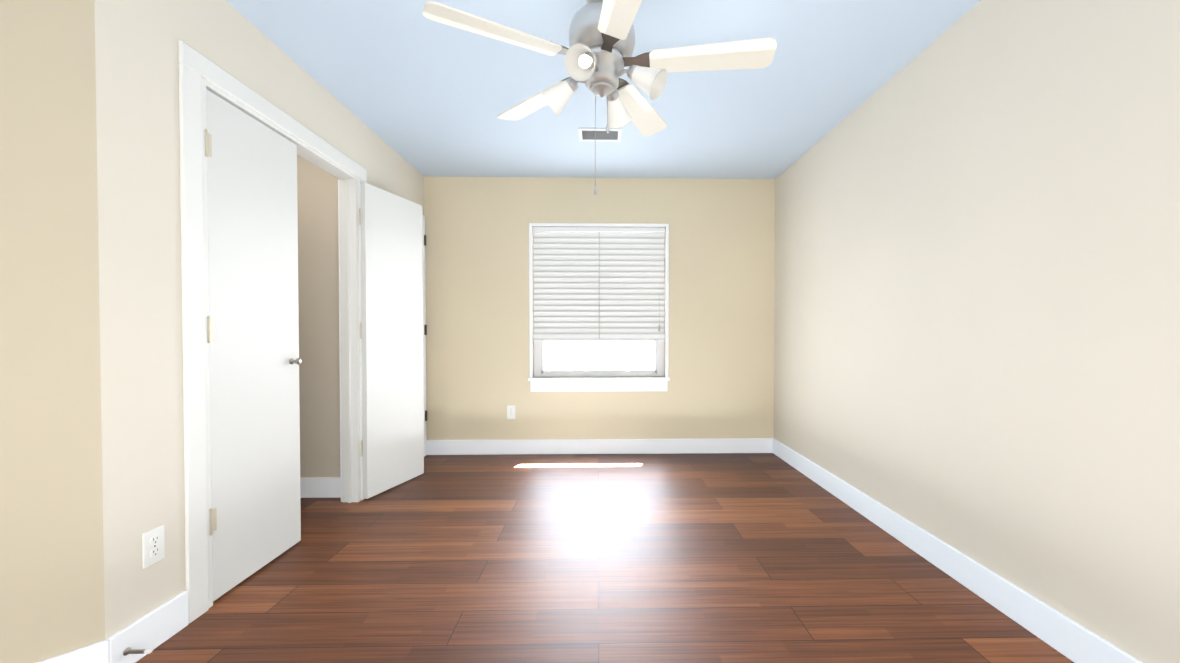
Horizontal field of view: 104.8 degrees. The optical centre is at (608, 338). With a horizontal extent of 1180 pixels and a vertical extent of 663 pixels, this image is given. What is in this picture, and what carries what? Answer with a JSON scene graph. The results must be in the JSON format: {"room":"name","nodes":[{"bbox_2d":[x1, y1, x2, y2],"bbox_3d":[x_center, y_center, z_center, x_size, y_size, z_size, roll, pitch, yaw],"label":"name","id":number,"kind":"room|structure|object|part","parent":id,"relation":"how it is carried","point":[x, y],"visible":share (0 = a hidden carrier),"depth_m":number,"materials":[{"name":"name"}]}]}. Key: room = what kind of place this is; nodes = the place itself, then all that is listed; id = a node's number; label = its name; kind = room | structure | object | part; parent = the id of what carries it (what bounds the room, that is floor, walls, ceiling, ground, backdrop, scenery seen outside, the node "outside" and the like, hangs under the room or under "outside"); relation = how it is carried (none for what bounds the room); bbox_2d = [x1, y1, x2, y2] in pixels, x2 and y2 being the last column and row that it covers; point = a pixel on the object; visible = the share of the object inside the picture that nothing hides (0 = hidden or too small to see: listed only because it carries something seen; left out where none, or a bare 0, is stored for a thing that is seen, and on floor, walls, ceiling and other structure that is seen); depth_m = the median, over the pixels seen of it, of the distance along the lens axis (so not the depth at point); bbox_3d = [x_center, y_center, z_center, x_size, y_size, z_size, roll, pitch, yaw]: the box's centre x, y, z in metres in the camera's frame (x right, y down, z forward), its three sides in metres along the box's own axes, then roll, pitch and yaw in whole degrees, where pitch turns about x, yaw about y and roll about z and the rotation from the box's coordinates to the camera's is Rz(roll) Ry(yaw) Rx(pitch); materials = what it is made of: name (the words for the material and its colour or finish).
{"room":"empty bedroom","nodes":[
{"label":"empty bedroom","id":0,"kind":"room"},
{"bbox_2d":[0,0,104,662],"bbox_3d":[-3.047,-0.138,-0.092,0.100,2.440,4.200,1,1,44],"label":"wall","id":1,"kind":"structure","parent":0,"point":[51,555],"depth_m":1.32,"materials":[{"name":"paint"}]},
{"bbox_2d":[36,640,108,662],"bbox_3d":[-3.003,1.018,-0.112,0.016,0.130,4.208,1,1,44],"label":"baseboard","id":2,"kind":"structure","parent":1,"relation":"attached to","point":[97,652],"depth_m":1.37,"materials":[{"name":"white wood"}]},
{"bbox_2d":[94,0,423,639],"bbox_3d":[-1.635,-0.179,2.686,0.100,2.440,2.597,0,1,-1],"label":"wall","id":3,"kind":"structure","parent":0,"point":[138,174],"depth_m":1.55,"materials":[{"name":"paint"}]},
{"bbox_2d":[106,590,188,662],"bbox_3d":[-1.552,0.993,1.540,0.016,0.130,0.269,0,1,-1],"label":"baseboard","id":4,"kind":"structure","parent":3,"relation":"attached to","point":[159,625],"depth_m":1.53,"materials":[{"name":"white wood"}]},
{"bbox_2d":[123,647,152,655],"bbox_3d":[-1.504,1.001,1.454,0.078,0.022,0.022,0,1,-1],"label":"door stop","id":5,"kind":"object","parent":4,"relation":"attached to","point":[128,650],"visible":1,"depth_m":1.45,"materials":[{"name":"silver metal"}]},
{"bbox_2d":[142,524,164,568],"bbox_3d":[-1.558,0.711,1.556,0.006,0.120,0.076,0,1,-1],"label":"outlet","id":6,"kind":"object","parent":3,"relation":"attached to","point":[147,558],"visible":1,"depth_m":1.55,"materials":[{"name":"white plastic"}]},
{"bbox_2d":[150,547,159,556],"bbox_3d":[-1.553,0.732,1.556,0.002,0.025,0.033,0,1,-1],"label":"wall socket","id":7,"kind":"object","parent":3,"relation":"attached to","point":[156,552],"depth_m":1.56,"materials":[{"name":"white plastic"}]},
{"bbox_2d":[150,535,159,544],"bbox_3d":[-1.553,0.690,1.556,0.002,0.025,0.033,0,1,-1],"label":"wall socket","id":8,"kind":"object","parent":3,"relation":"attached to","point":[152,542],"depth_m":1.55,"materials":[{"name":"white plastic"}]},
{"bbox_2d":[205,129,216,534],"bbox_3d":[-1.563,-0.021,1.786,0.013,1.586,0.036,0,1,-1],"label":"door hinges","id":9,"kind":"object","parent":3,"relation":"in","point":[210,327],"depth_m":1.78,"materials":[{"name":"silver metal"}]},
{"bbox_2d":[206,89,300,600],"bbox_3d":[-1.589,0.030,2.050,0.034,2.020,0.536,0,1,-1],"label":"door","id":10,"kind":"structure","parent":3,"relation":"in","point":[253,306],"depth_m":2.00,"materials":[{"name":"white wood"}]},
{"bbox_2d":[289,358,301,364],"bbox_3d":[-1.554,0.112,2.260,0.045,0.034,0.034,0,1,-1],"label":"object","id":11,"kind":"structure","parent":10,"relation":"attached to","point":[297,361],"depth_m":2.25,"materials":[{"name":"silver metal"}]},
{"bbox_2d":[178,40,366,622],"bbox_3d":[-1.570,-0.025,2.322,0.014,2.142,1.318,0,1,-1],"label":"trim","id":12,"kind":"structure","parent":3,"relation":"attached to","point":[195,67],"depth_m":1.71,"materials":[{"name":"white wood"}]},
{"bbox_2d":[338,180,341,501],"bbox_3d":[-1.684,0.025,2.320,0.015,2.042,1.268,0,1,-1],"label":"trim","id":13,"kind":"structure","parent":3,"relation":"attached to","point":[339,341],"depth_m":2.88,"materials":[{"name":"white wood"}]},
{"bbox_2d":[359,208,362,456],"bbox_3d":[-1.577,-0.037,2.910,0.013,1.586,0.036,0,1,16],"label":"closet door far hinges","id":14,"kind":"object","parent":3,"relation":"attached to","point":[360,329],"visible":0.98,"depth_m":2.89,"materials":[{"name":"silver metal"}]},
{"bbox_2d":[361,183,423,498],"bbox_3d":[-1.485,0.014,3.164,0.034,2.020,0.550,0,1,16],"label":"door","id":15,"kind":"structure","parent":3,"relation":"in","point":[392,327],"depth_m":3.10,"materials":[{"name":"white wood"}]},
{"bbox_2d":[422,215,426,455],"bbox_3d":[-1.602,-0.023,3.933,0.018,2.090,0.073,0,1,-1],"label":"door frame","id":16,"kind":"structure","parent":3,"relation":"attached to","point":[424,336],"depth_m":3.94,"materials":[{"name":"white wood"}]},
{"bbox_2d":[424,235,426,420],"bbox_3d":[-1.587,-0.091,3.948,0.012,1.618,0.034,0,1,-1],"label":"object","id":17,"kind":"structure","parent":3,"relation":"attached to","point":[425,329],"depth_m":3.95,"materials":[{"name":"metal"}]},
{"bbox_2d":[297,155,339,477],"bbox_3d":[-2.021,-0.184,3.002,0.660,2.440,0.100,0,1,-1],"label":"wall","id":18,"kind":"structure","parent":0,"point":[318,298],"depth_m":2.96,"materials":[{"name":"paint"}]},
{"bbox_2d":[300,477,340,497],"bbox_3d":[-2.020,0.972,2.961,0.660,0.130,0.016,0,1,-1],"label":"baseboard","id":19,"kind":"structure","parent":18,"relation":"attached to","point":[323,487],"depth_m":2.96,"materials":[{"name":"white wood"}]},
{"bbox_2d":[424,176,774,439],"bbox_3d":[-0.441,-0.200,4.084,4.146,2.440,0.150,0,1,-1],"label":"wall","id":20,"kind":"structure","parent":0,"point":[721,300],"depth_m":4.02,"materials":[{"name":"paint"}]},
{"bbox_2d":[507,405,515,418],"bbox_3d":[-0.856,0.648,4.010,0.076,0.120,0.006,0,1,-1],"label":"outlet","id":21,"kind":"object","parent":20,"relation":"attached to","point":[513,412],"visible":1,"depth_m":4.01,"materials":[{"name":"white plastic"}]},
{"bbox_2d":[534,341,663,376],"bbox_3d":[-0.081,-0.324,4.115,1.174,1.332,0.050,0,1,-1],"label":"window","id":22,"kind":"structure","parent":20,"relation":"in","point":[539,371],"depth_m":4.11,"materials":[{"name":"white plastic"}]},
{"bbox_2d":[528,223,669,391],"bbox_3d":[-0.080,-0.275,4.045,1.254,1.485,0.091,0,1,-1],"label":"window frame","id":23,"kind":"structure","parent":20,"relation":"in","point":[602,384],"depth_m":4.01,"materials":[{"name":"white wood"}]},
{"bbox_2d":[533,227,664,340],"bbox_3d":[-0.080,-0.483,4.037,1.166,1.008,0.067,0,1,-1],"label":"window blind","id":24,"kind":"object","parent":20,"relation":"attached to","point":[598,283],"visible":0.88,"depth_m":4.04,"materials":[{"name":"white plastic"}]},
{"bbox_3d":[-0.080,-0.967,4.037,1.166,0.040,0.047,0,1,-1],"label":"head rail","id":25,"kind":"part","parent":24,"relation":"part of","materials":[{"name":"white plastic"}]},
{"bbox_2d":[426,438,773,454],"bbox_3d":[-0.064,0.956,4.026,3.096,0.130,0.016,0,1,-1],"label":"baseboard","id":26,"kind":"structure","parent":20,"relation":"attached to","point":[588,446],"depth_m":4.02,"materials":[{"name":"white wood"}]},
{"bbox_2d":[226,0,980,178],"bbox_3d":[-1.745,-1.429,1.353,6.968,0.100,5.620,0,1,-1],"label":"ceiling","id":27,"kind":"structure","parent":0,"point":[412,85],"depth_m":2.43,"materials":[{"name":"paint"}]},
{"bbox_2d":[578,128,621,141],"bbox_3d":[-0.056,-1.400,3.122,0.290,0.011,0.190,0,1,-1],"label":"ceiling vent","id":28,"kind":"object","parent":27,"relation":"in","point":[588,134],"visible":1,"depth_m":3.10,"materials":[{"name":"white metal"}]},
{"bbox_2d":[423,0,776,194],"bbox_3d":[0.004,-0.980,1.780,1.261,0.812,1.266,0,1,-1],"label":"ceiling fan","id":29,"kind":"object","parent":27,"relation":"hanging from","point":[598,53],"visible":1,"depth_m":1.73,"materials":[{"name":"grey"}]},
{"bbox_3d":[-0.027,-0.769,1.811,0.063,0.390,0.023,0,1,-1],"label":"pull chain","id":30,"kind":"part","parent":29,"relation":"part of","materials":[{"name":"grey metal"}]},
{"bbox_2d":[136,453,1073,662],"bbox_3d":[-1.745,1.110,1.391,6.968,0.100,5.620,0,1,-1],"label":"floor","id":31,"kind":"structure","parent":0,"point":[660,558],"depth_m":1.97,"materials":[{"name":"brown wood"}]},
{"bbox_2d":[774,0,1179,662],"bbox_3d":[1.613,-0.161,1.442,0.150,2.440,5.220,0,1,-1],"label":"wall","id":32,"kind":"structure","parent":0,"point":[976,330],"depth_m":1.71,"materials":[{"name":"paint"}]},
{"bbox_2d":[773,439,1142,662],"bbox_3d":[1.530,0.995,1.449,0.016,0.130,5.204,0,1,-1],"label":"baseboard","id":33,"kind":"structure","parent":32,"relation":"attached to","point":[1069,638],"depth_m":1.85,"materials":[{"name":"white wood"}]},
{"label":"outside","id":34,"kind":"structure","parent":0,"visible":0},
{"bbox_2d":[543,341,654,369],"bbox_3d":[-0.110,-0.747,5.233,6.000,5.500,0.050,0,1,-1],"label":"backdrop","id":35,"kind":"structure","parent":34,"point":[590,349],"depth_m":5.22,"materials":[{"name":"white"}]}
]}

